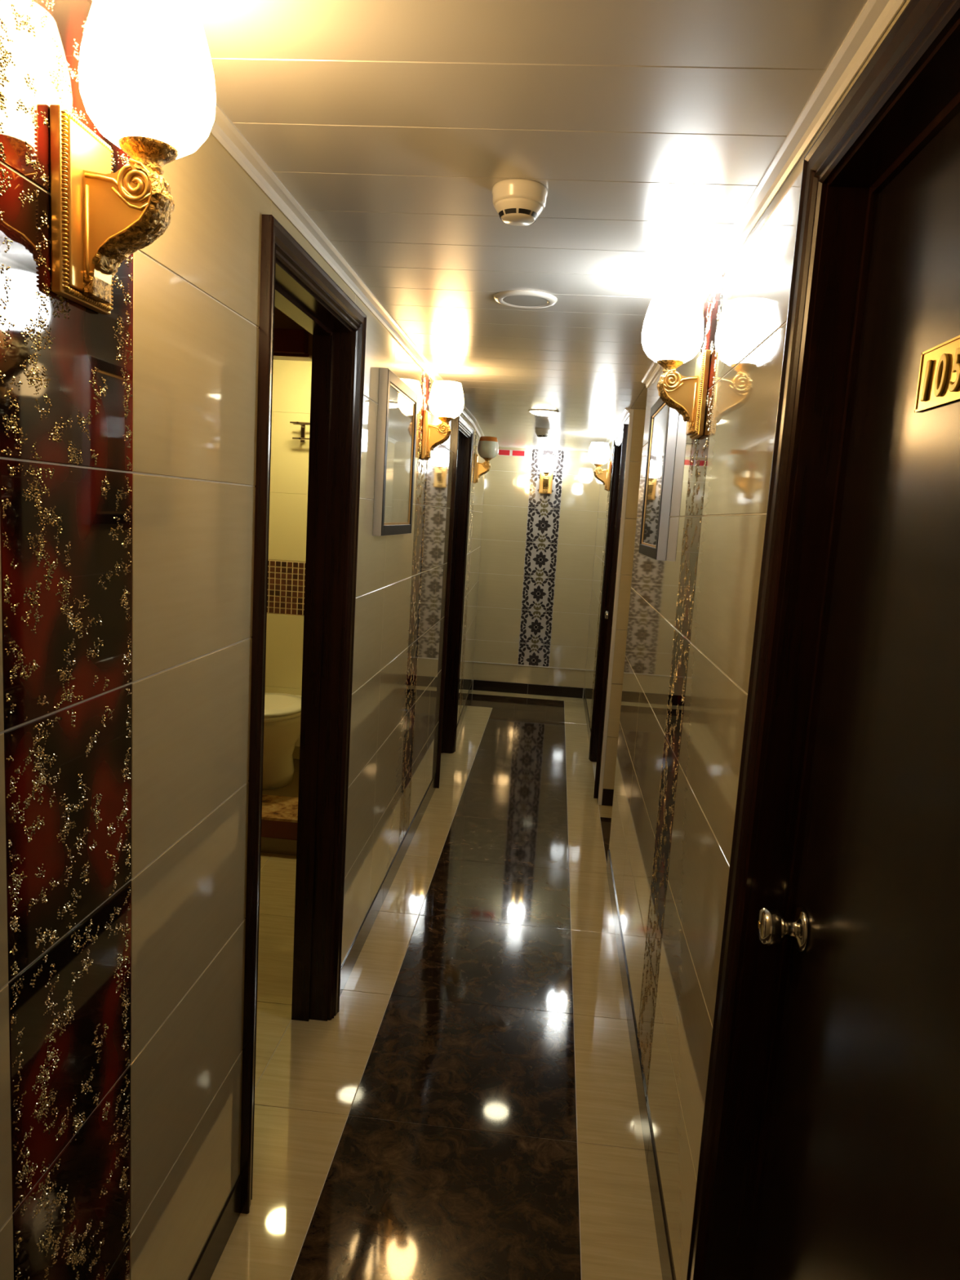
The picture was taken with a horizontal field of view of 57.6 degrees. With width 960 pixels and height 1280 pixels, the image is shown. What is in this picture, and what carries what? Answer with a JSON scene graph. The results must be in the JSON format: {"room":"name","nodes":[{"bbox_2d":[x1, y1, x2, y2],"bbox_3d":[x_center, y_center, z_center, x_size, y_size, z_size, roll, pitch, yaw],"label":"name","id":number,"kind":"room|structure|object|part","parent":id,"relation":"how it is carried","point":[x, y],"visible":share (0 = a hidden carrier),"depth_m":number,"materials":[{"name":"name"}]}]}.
{"room":"hotel corridor","nodes":[
{"label":"hotel corridor","id":0,"kind":"room"},
{"bbox_2d":[0,0,471,1279],"bbox_3d":[-0.474,-0.015,2.250,0.114,2.466,6.960,4,8,5],"label":"wall","id":1,"kind":"structure","parent":0,"point":[128,434],"depth_m":1.29,"materials":[{"name":"beige tile"}]},
{"bbox_2d":[49,0,216,314],"bbox_3d":[-0.395,-0.559,1.023,0.162,0.322,0.149,4,8,5],"label":"wall sconce","id":2,"kind":"object","parent":1,"relation":"attached to","point":[146,77],"visible":1,"depth_m":0.99,"materials":[{"name":"gold metal"}]},
{"bbox_3d":[-0.421,-0.484,1.036,0.089,0.143,0.040,4,8,5],"label":"scroll arm","id":3,"kind":"part","parent":2,"relation":"part of","materials":[{"name":"gold metal"}]},
{"bbox_3d":[-0.419,-0.488,1.014,0.083,0.135,0.005,4,8,5],"label":"cheek moulding","id":4,"kind":"part","parent":2,"relation":"part of","materials":[{"name":"gold metal"}]},
{"bbox_3d":[-0.384,-0.629,1.012,0.149,0.116,0.149,4,8,5],"label":"lamp shade","id":5,"kind":"part","parent":2,"relation":"part of","materials":[{"name":"white glass"}]},
{"bbox_2d":[91,0,475,422],"bbox_3d":[-0.350,-0.919,2.116,0.028,0.026,6.962,4,8,5],"label":"trim","id":6,"kind":"structure","parent":1,"relation":"attached to","point":[223,129],"depth_m":1.84,"materials":[{"name":"white"}]},
{"bbox_2d":[240,213,366,1213],"bbox_3d":[-0.481,0.178,2.196,0.132,2.100,0.814,4,8,5],"label":"door frame","id":7,"kind":"structure","parent":1,"relation":"in","point":[292,282],"depth_m":2.45,"materials":[{"name":"brown wood"}]},
{"bbox_2d":[188,680,472,1279],"bbox_3d":[-0.435,1.020,3.429,0.083,0.094,9.015,4,8,5],"label":"baseboard","id":8,"kind":"structure","parent":1,"relation":"attached to","point":[208,1260],"depth_m":2.92,"materials":[{"name":"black tile"}]},
{"bbox_2d":[373,367,417,536],"bbox_3d":[-0.292,-0.637,3.078,0.029,0.527,0.587,4,8,5],"label":"framed picture","id":9,"kind":"object","parent":1,"relation":"attached to","point":[397,403],"visible":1,"depth_m":2.99,"materials":[{"name":"silver"}]},
{"bbox_2d":[384,386,413,522],"bbox_3d":[-0.288,-0.637,3.078,0.002,0.443,0.503,4,8,5],"label":"print","id":10,"kind":"object","parent":9,"relation":"attached to","point":[399,473],"depth_m":3.09},
{"bbox_2d":[421,380,463,460],"bbox_3d":[-0.153,-0.926,3.702,0.162,0.322,0.149,4,8,5],"label":"wall sconce","id":11,"kind":"object","parent":1,"relation":"attached to","point":[446,402],"visible":1,"depth_m":3.66,"materials":[{"name":"gold metal"}]},
{"bbox_3d":[-0.179,-0.851,3.715,0.089,0.143,0.040,4,8,5],"label":"scroll arm","id":12,"kind":"part","parent":11,"relation":"part of","materials":[{"name":"gold metal"}]},
{"bbox_3d":[-0.177,-0.856,3.693,0.083,0.135,0.005,4,8,5],"label":"cheek moulding","id":13,"kind":"part","parent":11,"relation":"part of","materials":[{"name":"gold metal"}]},
{"bbox_3d":[-0.142,-0.997,3.692,0.149,0.116,0.149,4,8,5],"label":"lamp shade","id":14,"kind":"part","parent":11,"relation":"part of","materials":[{"name":"white glass"}]},
{"bbox_2d":[435,415,473,788],"bbox_3d":[-0.203,-0.244,5.275,0.132,2.100,0.814,4,8,5],"label":"door","id":15,"kind":"structure","parent":1,"relation":"in","point":[464,433],"depth_m":5.57,"materials":[{"name":"brown wood"}]},
{"bbox_2d":[262,759,299,797],"bbox_3d":[-1.103,0.784,4.554,1.389,0.164,0.634,4,8,5],"label":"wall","id":16,"kind":"structure","parent":0,"point":[291,789],"depth_m":4.33,"materials":[{"name":"brown tile"}]},
{"bbox_2d":[262,693,301,789],"bbox_3d":[-1.046,0.500,4.442,0.394,0.432,0.745,4,8,5],"label":"toilet","id":17,"kind":"object","parent":16,"relation":"on","point":[282,711],"visible":0.38,"depth_m":4.25,"materials":[{"name":"white ceramic"}]},
{"bbox_3d":[-1.046,0.337,4.295,0.394,0.021,0.500,4,8,5],"label":"seat","id":18,"kind":"part","parent":17,"relation":"part of","materials":[{"name":"white"}]},
{"bbox_3d":[-1.045,0.315,4.292,0.392,0.023,0.494,4,8,5],"label":"lid","id":19,"kind":"part","parent":17,"relation":"part of","materials":[{"name":"white"}]},
{"bbox_2d":[274,306,312,355],"bbox_3d":[-1.242,-0.114,2.642,1.491,2.460,2.523,4,8,5],"label":"wall","id":20,"kind":"structure","parent":0,"point":[282,320],"depth_m":3.61,"materials":[{"name":"brown paint"}]},
{"bbox_2d":[209,689,662,1279],"bbox_3d":[0.189,1.170,3.394,4.400,0.120,9.337,4,8,5],"label":"floor","id":21,"kind":"structure","parent":0,"point":[468,1108],"depth_m":2.51,"materials":[{"name":"beige tile"}]},
{"bbox_2d":[264,360,645,789],"bbox_3d":[0.135,-0.268,4.307,3.860,2.460,1.131,4,8,5],"label":"wall","id":22,"kind":"structure","parent":0,"point":[291,380],"depth_m":4.68,"materials":[{"name":"beige tile"}]},
{"bbox_2d":[261,794,297,855],"bbox_3d":[-1.145,0.845,4.093,1.389,0.168,0.300,4,8,5],"label":"trim","id":23,"kind":"structure","parent":22,"relation":"attached to","point":[279,813],"depth_m":3.93,"materials":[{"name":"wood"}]},
{"bbox_2d":[273,328,311,361],"bbox_3d":[-1.080,-1.249,3.654,0.770,0.106,0.120,4,8,5],"label":"trim","id":24,"kind":"structure","parent":22,"relation":"attached to","point":[292,344],"depth_m":3.57,"materials":[{"name":"red wood"}]},
{"bbox_2d":[289,421,310,442],"bbox_3d":[-0.701,-1.068,4.522,0.550,0.100,0.110,4,8,5],"label":"towel rack","id":25,"kind":"object","parent":22,"relation":"attached to","point":[302,438],"visible":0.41,"depth_m":4.54,"materials":[{"name":"silver metal"}]},
{"bbox_3d":[-0.703,-1.100,4.467,0.550,0.010,0.010,4,8,5],"label":"rail","id":26,"kind":"part","parent":25,"relation":"part of","materials":[{"name":"silver metal"}]},
{"bbox_3d":[-0.703,-1.033,4.527,0.550,0.010,0.010,4,8,5],"label":"rail","id":27,"kind":"part","parent":25,"relation":"part of","materials":[{"name":"silver metal"}]},
{"bbox_2d":[601,788,613,806],"bbox_3d":[1.305,0.924,4.835,1.248,0.094,0.008,4,8,5],"label":"baseboard","id":28,"kind":"structure","parent":22,"relation":"attached to","point":[607,794],"depth_m":4.88,"materials":[{"name":"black wood"}]},
{"bbox_2d":[597,408,634,804],"bbox_3d":[0.736,-0.145,4.744,0.021,2.165,0.014,4,8,5],"label":"trim","id":29,"kind":"structure","parent":22,"relation":"attached to","point":[631,412],"depth_m":4.73,"materials":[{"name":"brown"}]},
{"bbox_2d":[457,423,484,724],"bbox_3d":[-0.117,-0.491,6.733,0.115,2.186,2.086,4,8,3],"label":"wall","id":30,"kind":"structure","parent":0,"point":[477,490],"depth_m":6.68,"materials":[{"name":"beige tile"}]},
{"bbox_2d":[471,420,484,437],"bbox_3d":[0.014,-1.532,6.569,0.029,0.026,2.062,4,8,3],"label":"trim","id":31,"kind":"structure","parent":30,"relation":"attached to","point":[475,424],"depth_m":6.00,"materials":[{"name":"white"}]},
{"bbox_2d":[473,435,498,483],"bbox_3d":[0.045,-1.259,6.119,0.162,0.322,0.149,4,8,3],"label":"wall sconce","id":32,"kind":"object","parent":30,"relation":"attached to","point":[487,446],"visible":1,"depth_m":6.07,"materials":[{"name":"gold metal"}]},
{"bbox_3d":[0.019,-1.183,6.131,0.089,0.143,0.040,4,8,3],"label":"scroll arm","id":33,"kind":"part","parent":32,"relation":"part of","materials":[{"name":"gold metal"}]},
{"bbox_3d":[0.021,-1.188,6.109,0.083,0.135,0.005,4,8,2],"label":"cheek moulding","id":34,"kind":"part","parent":32,"relation":"part of","materials":[{"name":"gold metal"}]},
{"bbox_3d":[0.056,-1.329,6.109,0.149,0.116,0.149,4,8,3],"label":"lamp shade","id":35,"kind":"part","parent":32,"relation":"part of","materials":[{"name":"beige glass"}]},
{"bbox_2d":[182,0,867,451],"bbox_3d":[0.843,-1.036,3.063,2.462,0.080,9.276,4,8,5],"label":"ceiling","id":36,"kind":"structure","parent":0,"point":[649,128],"depth_m":1.43,"materials":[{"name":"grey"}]},
{"bbox_3d":[0.045,-0.823,1.470,0.929,0.012,0.199,4,8,5],"label":"panel","id":37,"kind":"part","parent":36,"relation":"part of","materials":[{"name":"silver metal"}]},
{"bbox_3d":[0.134,-0.958,2.457,0.929,0.012,0.199,4,8,5],"label":"panel","id":38,"kind":"part","parent":36,"relation":"part of","materials":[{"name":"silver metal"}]},
{"bbox_3d":[0.152,-0.985,2.654,0.929,0.012,0.199,4,8,5],"label":"panel","id":39,"kind":"part","parent":36,"relation":"part of","materials":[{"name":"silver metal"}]},
{"bbox_3d":[0.063,-0.850,1.667,0.929,0.012,0.199,4,8,5],"label":"panel","id":40,"kind":"part","parent":36,"relation":"part of","materials":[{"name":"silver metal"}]},
{"bbox_3d":[0.170,-1.012,2.851,0.929,0.012,0.199,4,8,5],"label":"panel","id":41,"kind":"part","parent":36,"relation":"part of","materials":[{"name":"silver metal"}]},
{"bbox_3d":[0.027,-0.796,1.272,0.929,0.012,0.199,4,8,5],"label":"panel","id":42,"kind":"part","parent":36,"relation":"part of","materials":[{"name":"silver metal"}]},
{"bbox_3d":[0.081,-0.877,1.865,0.929,0.012,0.199,4,8,5],"label":"panel","id":43,"kind":"part","parent":36,"relation":"part of","materials":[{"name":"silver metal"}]},
{"bbox_2d":[492,178,547,226],"bbox_3d":[0.072,-0.808,1.621,0.103,0.056,0.103,4,8,5],"label":"smoke detector","id":44,"kind":"object","parent":36,"relation":"attached to","point":[517,202],"visible":1,"depth_m":1.59,"materials":[{"name":"white plastic"}]},
{"bbox_3d":[0.098,-0.904,2.062,0.929,0.012,0.199,4,8,5],"label":"panel","id":45,"kind":"part","parent":36,"relation":"part of","materials":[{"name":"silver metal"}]},
{"bbox_3d":[0.009,-0.769,1.075,0.929,0.012,0.199,4,8,5],"label":"panel","id":46,"kind":"part","parent":36,"relation":"part of","materials":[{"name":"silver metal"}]},
{"bbox_2d":[493,289,557,308],"bbox_3d":[0.126,-0.942,2.418,0.176,0.010,0.176,4,8,5],"label":"recessed light","id":47,"kind":"object","parent":36,"relation":"in","point":[523,299],"visible":1,"depth_m":2.40,"materials":[{"name":"white plastic"}]},
{"bbox_3d":[0.116,-0.931,2.259,0.929,0.012,0.199,4,8,5],"label":"panel","id":48,"kind":"part","parent":36,"relation":"part of","materials":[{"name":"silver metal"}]},
{"bbox_3d":[0.187,-1.039,3.049,0.929,0.012,0.199,4,8,5],"label":"panel","id":49,"kind":"part","parent":36,"relation":"part of","materials":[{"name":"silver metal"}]},
{"bbox_3d":[0.205,-1.066,3.246,0.929,0.012,0.199,4,8,5],"label":"panel","id":50,"kind":"part","parent":36,"relation":"part of","materials":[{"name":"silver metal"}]},
{"bbox_3d":[0.223,-1.093,3.443,0.929,0.012,0.199,4,8,5],"label":"panel","id":51,"kind":"part","parent":36,"relation":"part of","materials":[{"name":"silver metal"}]},
{"bbox_3d":[0.241,-1.120,3.641,0.929,0.012,0.199,4,8,5],"label":"panel","id":52,"kind":"part","parent":36,"relation":"part of","materials":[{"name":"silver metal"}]},
{"bbox_3d":[0.259,-1.147,3.838,0.929,0.012,0.199,4,8,5],"label":"panel","id":53,"kind":"part","parent":36,"relation":"part of","materials":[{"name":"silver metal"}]},
{"bbox_2d":[535,427,550,437],"bbox_3d":[0.421,-1.393,5.872,0.103,0.056,0.103,4,8,5],"label":"smoke detector","id":54,"kind":"object","parent":36,"relation":"attached to","point":[540,432],"visible":1,"depth_m":5.83,"materials":[{"name":"white plastic"}]},
{"bbox_3d":[0.277,-1.174,4.035,0.929,0.012,0.199,4,8,5],"label":"panel","id":55,"kind":"part","parent":36,"relation":"part of","materials":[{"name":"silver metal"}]},
{"bbox_2d":[528,408,559,416],"bbox_3d":[0.359,-1.277,4.920,0.176,0.024,0.176,4,8,5],"label":"recessed light","id":56,"kind":"object","parent":36,"relation":"in","point":[542,412],"visible":1,"depth_m":4.87,"materials":[{"name":"white plastic"}]},
{"bbox_3d":[0.551,-1.655,7.522,1.010,0.012,0.060,4,8,5],"label":"panel","id":57,"kind":"part","parent":36,"relation":"part of","materials":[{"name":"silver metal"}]},
{"bbox_3d":[0.521,-1.610,7.196,1.010,0.012,0.199,4,8,5],"label":"panel","id":58,"kind":"part","parent":36,"relation":"part of","materials":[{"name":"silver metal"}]},
{"bbox_3d":[0.366,-1.310,5.022,0.929,0.012,0.199,4,8,5],"label":"panel","id":59,"kind":"part","parent":36,"relation":"part of","materials":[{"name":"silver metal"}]},
{"bbox_3d":[0.348,-1.283,4.825,0.929,0.012,0.199,4,8,5],"label":"panel","id":60,"kind":"part","parent":36,"relation":"part of","materials":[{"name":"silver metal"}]},
{"bbox_3d":[0.539,-1.637,7.394,1.010,0.012,0.199,4,8,5],"label":"panel","id":61,"kind":"part","parent":36,"relation":"part of","materials":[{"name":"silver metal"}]},
{"bbox_3d":[0.503,-1.583,6.999,1.010,0.012,0.199,4,8,5],"label":"panel","id":62,"kind":"part","parent":36,"relation":"part of","materials":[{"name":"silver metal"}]},
{"bbox_3d":[0.486,-1.556,6.802,1.010,0.012,0.199,4,8,5],"label":"panel","id":63,"kind":"part","parent":36,"relation":"part of","materials":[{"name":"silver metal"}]},
{"bbox_3d":[0.401,-1.364,5.417,0.929,0.012,0.199,4,8,5],"label":"panel","id":64,"kind":"part","parent":36,"relation":"part of","materials":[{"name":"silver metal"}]},
{"bbox_3d":[0.383,-1.337,5.220,0.929,0.012,0.199,4,8,5],"label":"panel","id":65,"kind":"part","parent":36,"relation":"part of","materials":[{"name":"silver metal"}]},
{"bbox_3d":[0.468,-1.529,6.604,1.010,0.012,0.199,4,8,5],"label":"panel","id":66,"kind":"part","parent":36,"relation":"part of","materials":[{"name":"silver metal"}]},
{"bbox_3d":[0.450,-1.502,6.407,1.010,0.012,0.199,4,8,5],"label":"panel","id":67,"kind":"part","parent":36,"relation":"part of","materials":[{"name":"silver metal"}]},
{"bbox_3d":[0.432,-1.475,6.210,1.010,0.012,0.199,4,8,5],"label":"panel","id":68,"kind":"part","parent":36,"relation":"part of","materials":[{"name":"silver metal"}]},
{"bbox_3d":[0.414,-1.448,6.012,1.010,0.012,0.199,4,8,5],"label":"panel","id":69,"kind":"part","parent":36,"relation":"part of","materials":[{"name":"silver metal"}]},
{"bbox_3d":[0.397,-1.421,5.815,1.010,0.012,0.199,4,8,5],"label":"panel","id":70,"kind":"part","parent":36,"relation":"part of","materials":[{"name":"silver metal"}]},
{"bbox_3d":[0.379,-1.394,5.618,1.010,0.012,0.199,4,8,5],"label":"panel","id":71,"kind":"part","parent":36,"relation":"part of","materials":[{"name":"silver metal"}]},
{"bbox_3d":[0.330,-1.256,4.628,0.929,0.012,0.199,4,8,5],"label":"panel","id":72,"kind":"part","parent":36,"relation":"part of","materials":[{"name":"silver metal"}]},
{"bbox_3d":[0.312,-1.228,4.430,0.929,0.012,0.199,4,8,5],"label":"panel","id":73,"kind":"part","parent":36,"relation":"part of","materials":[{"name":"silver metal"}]},
{"bbox_3d":[0.294,-1.201,4.233,0.929,0.012,0.199,4,8,5],"label":"panel","id":74,"kind":"part","parent":36,"relation":"part of","materials":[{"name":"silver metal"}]},
{"bbox_3d":[1.418,-1.171,4.490,1.265,0.012,0.098,4,8,5],"label":"panel","id":75,"kind":"part","parent":36,"relation":"part of","materials":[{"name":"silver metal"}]},
{"bbox_3d":[1.405,-1.150,4.342,1.265,0.012,0.199,4,8,5],"label":"panel","id":76,"kind":"part","parent":36,"relation":"part of","materials":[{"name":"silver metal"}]},
{"bbox_3d":[1.387,-1.123,4.145,1.265,0.012,0.199,4,8,5],"label":"panel","id":77,"kind":"part","parent":36,"relation":"part of","materials":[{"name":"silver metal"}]},
{"bbox_3d":[1.369,-1.096,3.947,1.265,0.012,0.199,4,8,5],"label":"panel","id":78,"kind":"part","parent":36,"relation":"part of","materials":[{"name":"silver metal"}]},
{"bbox_2d":[472,446,601,695],"bbox_3d":[0.485,-0.601,7.764,1.431,2.186,0.120,4,8,5],"label":"wall","id":79,"kind":"structure","parent":0,"point":[536,562],"depth_m":7.70,"materials":[{"name":"beige tile"}]},
{"bbox_2d":[497,448,525,457],"bbox_3d":[0.276,-1.624,7.575,0.235,0.052,0.012,4,8,5],"label":"wall sign","id":80,"kind":"object","parent":79,"relation":"attached to","point":[501,452],"visible":0.95,"depth_m":7.57,"materials":[{"name":"red plastic"}]},
{"bbox_3d":[0.211,-1.628,7.575,0.094,0.044,0.003,4,8,5],"label":"red panel","id":81,"kind":"part","parent":80,"relation":"part of","materials":[{"name":"red plastic"}]},
{"bbox_3d":[0.334,-1.619,7.566,0.105,0.044,0.003,4,8,5],"label":"red panel","id":82,"kind":"part","parent":80,"relation":"part of","materials":[{"name":"red plastic"}]},
{"bbox_2d":[472,680,583,698],"bbox_3d":[0.430,0.441,7.851,0.990,0.094,0.008,4,8,5],"label":"baseboard","id":83,"kind":"structure","parent":79,"relation":"attached to","point":[478,685],"depth_m":7.85,"materials":[{"name":"black tile"}]},
{"bbox_2d":[473,661,585,670],"bbox_3d":[0.442,0.233,7.816,1.002,0.005,0.010,4,8,5],"label":"trim ledge","id":84,"kind":"object","parent":79,"relation":"attached to","point":[473,661],"visible":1,"depth_m":7.81,"materials":[{"name":"white"}]},
{"bbox_2d":[518,643,550,666],"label":"print","id":85,"kind":"object","parent":79,"relation":"attached to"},
{"bbox_2d":[530,644,538,651],"bbox_3d":[0.488,0.069,7.794,0.069,0.062,0.001,4,8,5],"label":"print","id":86,"kind":"object","parent":79,"relation":"attached to","point":[533,645],"depth_m":7.79},
{"bbox_2d":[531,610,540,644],"bbox_3d":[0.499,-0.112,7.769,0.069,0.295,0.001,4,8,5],"label":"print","id":87,"kind":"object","parent":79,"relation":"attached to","point":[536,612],"depth_m":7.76},
{"bbox_2d":[519,609,552,644],"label":"print","id":88,"kind":"object","parent":79,"relation":"attached to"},
{"bbox_2d":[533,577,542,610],"bbox_3d":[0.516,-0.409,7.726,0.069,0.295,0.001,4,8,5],"label":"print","id":89,"kind":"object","parent":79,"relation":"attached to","point":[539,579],"depth_m":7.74},
{"bbox_2d":[521,576,555,611],"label":"print","id":90,"kind":"object","parent":79,"relation":"attached to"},
{"bbox_2d":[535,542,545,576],"bbox_3d":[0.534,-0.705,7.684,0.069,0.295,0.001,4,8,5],"label":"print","id":91,"kind":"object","parent":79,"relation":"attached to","point":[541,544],"depth_m":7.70},
{"bbox_2d":[524,542,557,577],"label":"print","id":92,"kind":"object","parent":79,"relation":"attached to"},
{"bbox_2d":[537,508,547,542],"bbox_3d":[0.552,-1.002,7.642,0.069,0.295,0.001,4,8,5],"label":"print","id":93,"kind":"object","parent":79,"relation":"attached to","point":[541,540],"depth_m":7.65},
{"bbox_2d":[525,507,559,543],"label":"print","id":94,"kind":"object","parent":79,"relation":"attached to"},
{"bbox_2d":[540,500,548,507],"bbox_3d":[0.570,-1.298,7.600,0.069,0.295,0.001,4,8,5],"label":"print","id":95,"kind":"object","parent":79,"relation":"attached to","point":[544,506],"depth_m":7.62},
{"bbox_2d":[528,472,562,508],"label":"print","id":96,"kind":"object","parent":79,"relation":"attached to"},
{"bbox_2d":[537,454,555,493],"bbox_3d":[0.570,-1.424,7.499,0.149,0.322,0.162,4,8,5],"label":"wall sconce","id":97,"kind":"object","parent":79,"relation":"attached to","point":[547,463],"visible":1,"depth_m":7.47,"materials":[{"name":"gold metal"}]},
{"bbox_3d":[0.574,-1.494,7.482,0.149,0.116,0.149,4,8,5],"label":"lamp shade","id":98,"kind":"part","parent":97,"relation":"part of","materials":[{"name":"white glass"}]},
{"bbox_2d":[530,448,564,474],"bbox_3d":[0.584,-1.548,7.564,0.279,0.201,0.001,4,8,5],"label":"print","id":99,"kind":"object","parent":79,"relation":"attached to","point":[544,452],"depth_m":7.56},
{"bbox_2d":[584,0,910,1279],"bbox_3d":[0.645,0.058,3.206,0.114,2.186,9.026,4,8,5],"label":"wall","id":100,"kind":"structure","parent":0,"point":[692,612],"depth_m":1.91,"materials":[{"name":"beige tile"}]},
{"bbox_2d":[588,441,611,491],"bbox_3d":[0.825,-1.201,6.044,0.162,0.322,0.149,4,8,5],"label":"wall sconce","id":101,"kind":"object","parent":100,"relation":"attached to","point":[598,452],"visible":1,"depth_m":5.99,"materials":[{"name":"white glass"}]},
{"bbox_3d":[0.823,-1.273,6.034,0.149,0.116,0.149,4,8,5],"label":"lamp shade","id":102,"kind":"part","parent":101,"relation":"part of","materials":[{"name":"white glass"}]},
{"bbox_3d":[0.837,-1.128,6.032,0.083,0.135,0.005,4,8,5],"label":"cheek moulding","id":103,"kind":"part","parent":101,"relation":"part of","materials":[{"name":"gold metal"}]},
{"bbox_3d":[0.841,-1.123,6.053,0.089,0.143,0.040,4,8,5],"label":"scroll arm","id":104,"kind":"part","parent":101,"relation":"part of","materials":[{"name":"gold metal"}]},
{"bbox_2d":[588,423,627,798],"bbox_3d":[0.817,-0.181,5.262,0.132,2.100,0.834,4,8,5],"label":"door","id":105,"kind":"structure","parent":100,"relation":"in","point":[620,440],"depth_m":5.53,"materials":[{"name":"brown wood"}]},
{"bbox_3d":[0.829,-0.157,5.558,0.063,0.066,0.066,4,8,5],"label":"knob","id":106,"kind":"part","parent":105,"relation":"part of","materials":[{"name":"silver metal"}]},
{"bbox_2d":[605,408,630,444],"bbox_3d":[0.909,-1.405,6.053,0.028,0.026,2.960,4,8,5],"label":"trim","id":107,"kind":"structure","parent":100,"relation":"attached to","point":[625,414],"depth_m":5.28,"materials":[{"name":"white"}]},
{"bbox_2d":[582,688,674,1279],"bbox_3d":[0.528,1.088,3.357,0.008,0.094,9.026,4,8,5],"label":"baseboard","id":108,"kind":"structure","parent":100,"relation":"attached to","point":[667,1271],"depth_m":2.32,"materials":[{"name":"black wood"}]},
{"bbox_2d":[638,397,678,560],"bbox_3d":[0.594,-0.543,2.920,0.029,0.527,0.587,4,8,5],"label":"framed picture","id":109,"kind":"object","parent":100,"relation":"attached to","point":[663,428],"visible":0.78,"depth_m":2.80,"materials":[{"name":"silver metal"}]},
{"bbox_3d":[0.586,-0.544,2.920,0.001,0.443,0.503,4,8,5],"label":"glass","id":110,"kind":"part","parent":109,"relation":"part of","materials":[{"name":"clear glass"}]},
{"bbox_2d":[641,294,711,439],"bbox_3d":[0.474,-0.667,2.148,0.162,0.322,0.149,4,8,5],"label":"wall sconce","id":111,"kind":"object","parent":100,"relation":"attached to","point":[673,331],"visible":1,"depth_m":2.10,"materials":[{"name":"white glass"}]},
{"bbox_3d":[0.471,-0.739,2.138,0.149,0.116,0.149,4,8,5],"label":"lamp shade","id":112,"kind":"part","parent":111,"relation":"part of","materials":[{"name":"white glass"}]},
{"bbox_3d":[0.486,-0.594,2.136,0.083,0.135,0.005,4,8,5],"label":"cheek moulding","id":113,"kind":"part","parent":111,"relation":"part of","materials":[{"name":"gold metal"}]},
{"bbox_3d":[0.490,-0.589,2.157,0.089,0.143,0.040,4,8,5],"label":"scroll arm","id":114,"kind":"part","parent":111,"relation":"part of","materials":[{"name":"gold metal"}]},
{"bbox_2d":[641,0,906,387],"bbox_3d":[0.467,-0.733,1.149,0.028,0.026,5.150,4,8,5],"label":"trim","id":115,"kind":"structure","parent":100,"relation":"attached to","point":[876,16],"depth_m":1.27,"materials":[{"name":"white"}]},
{"bbox_2d":[686,0,959,1279],"bbox_3d":[0.429,0.408,0.964,0.132,2.100,0.872,4,8,5],"label":"door","id":116,"kind":"structure","parent":100,"relation":"in","point":[829,1149],"depth_m":1.11,"materials":[{"name":"brown wood"}]},
{"bbox_3d":[0.443,0.423,1.287,0.063,0.066,0.066,4,8,5],"label":"knob","id":117,"kind":"part","parent":116,"relation":"part of","materials":[{"name":"silver metal"}]},
{"bbox_3d":[0.494,-0.282,0.911,0.003,0.066,0.165,4,8,5],"label":"number plate","id":118,"kind":"part","parent":116,"relation":"part of","materials":[{"name":"gold metal"}]}
]}

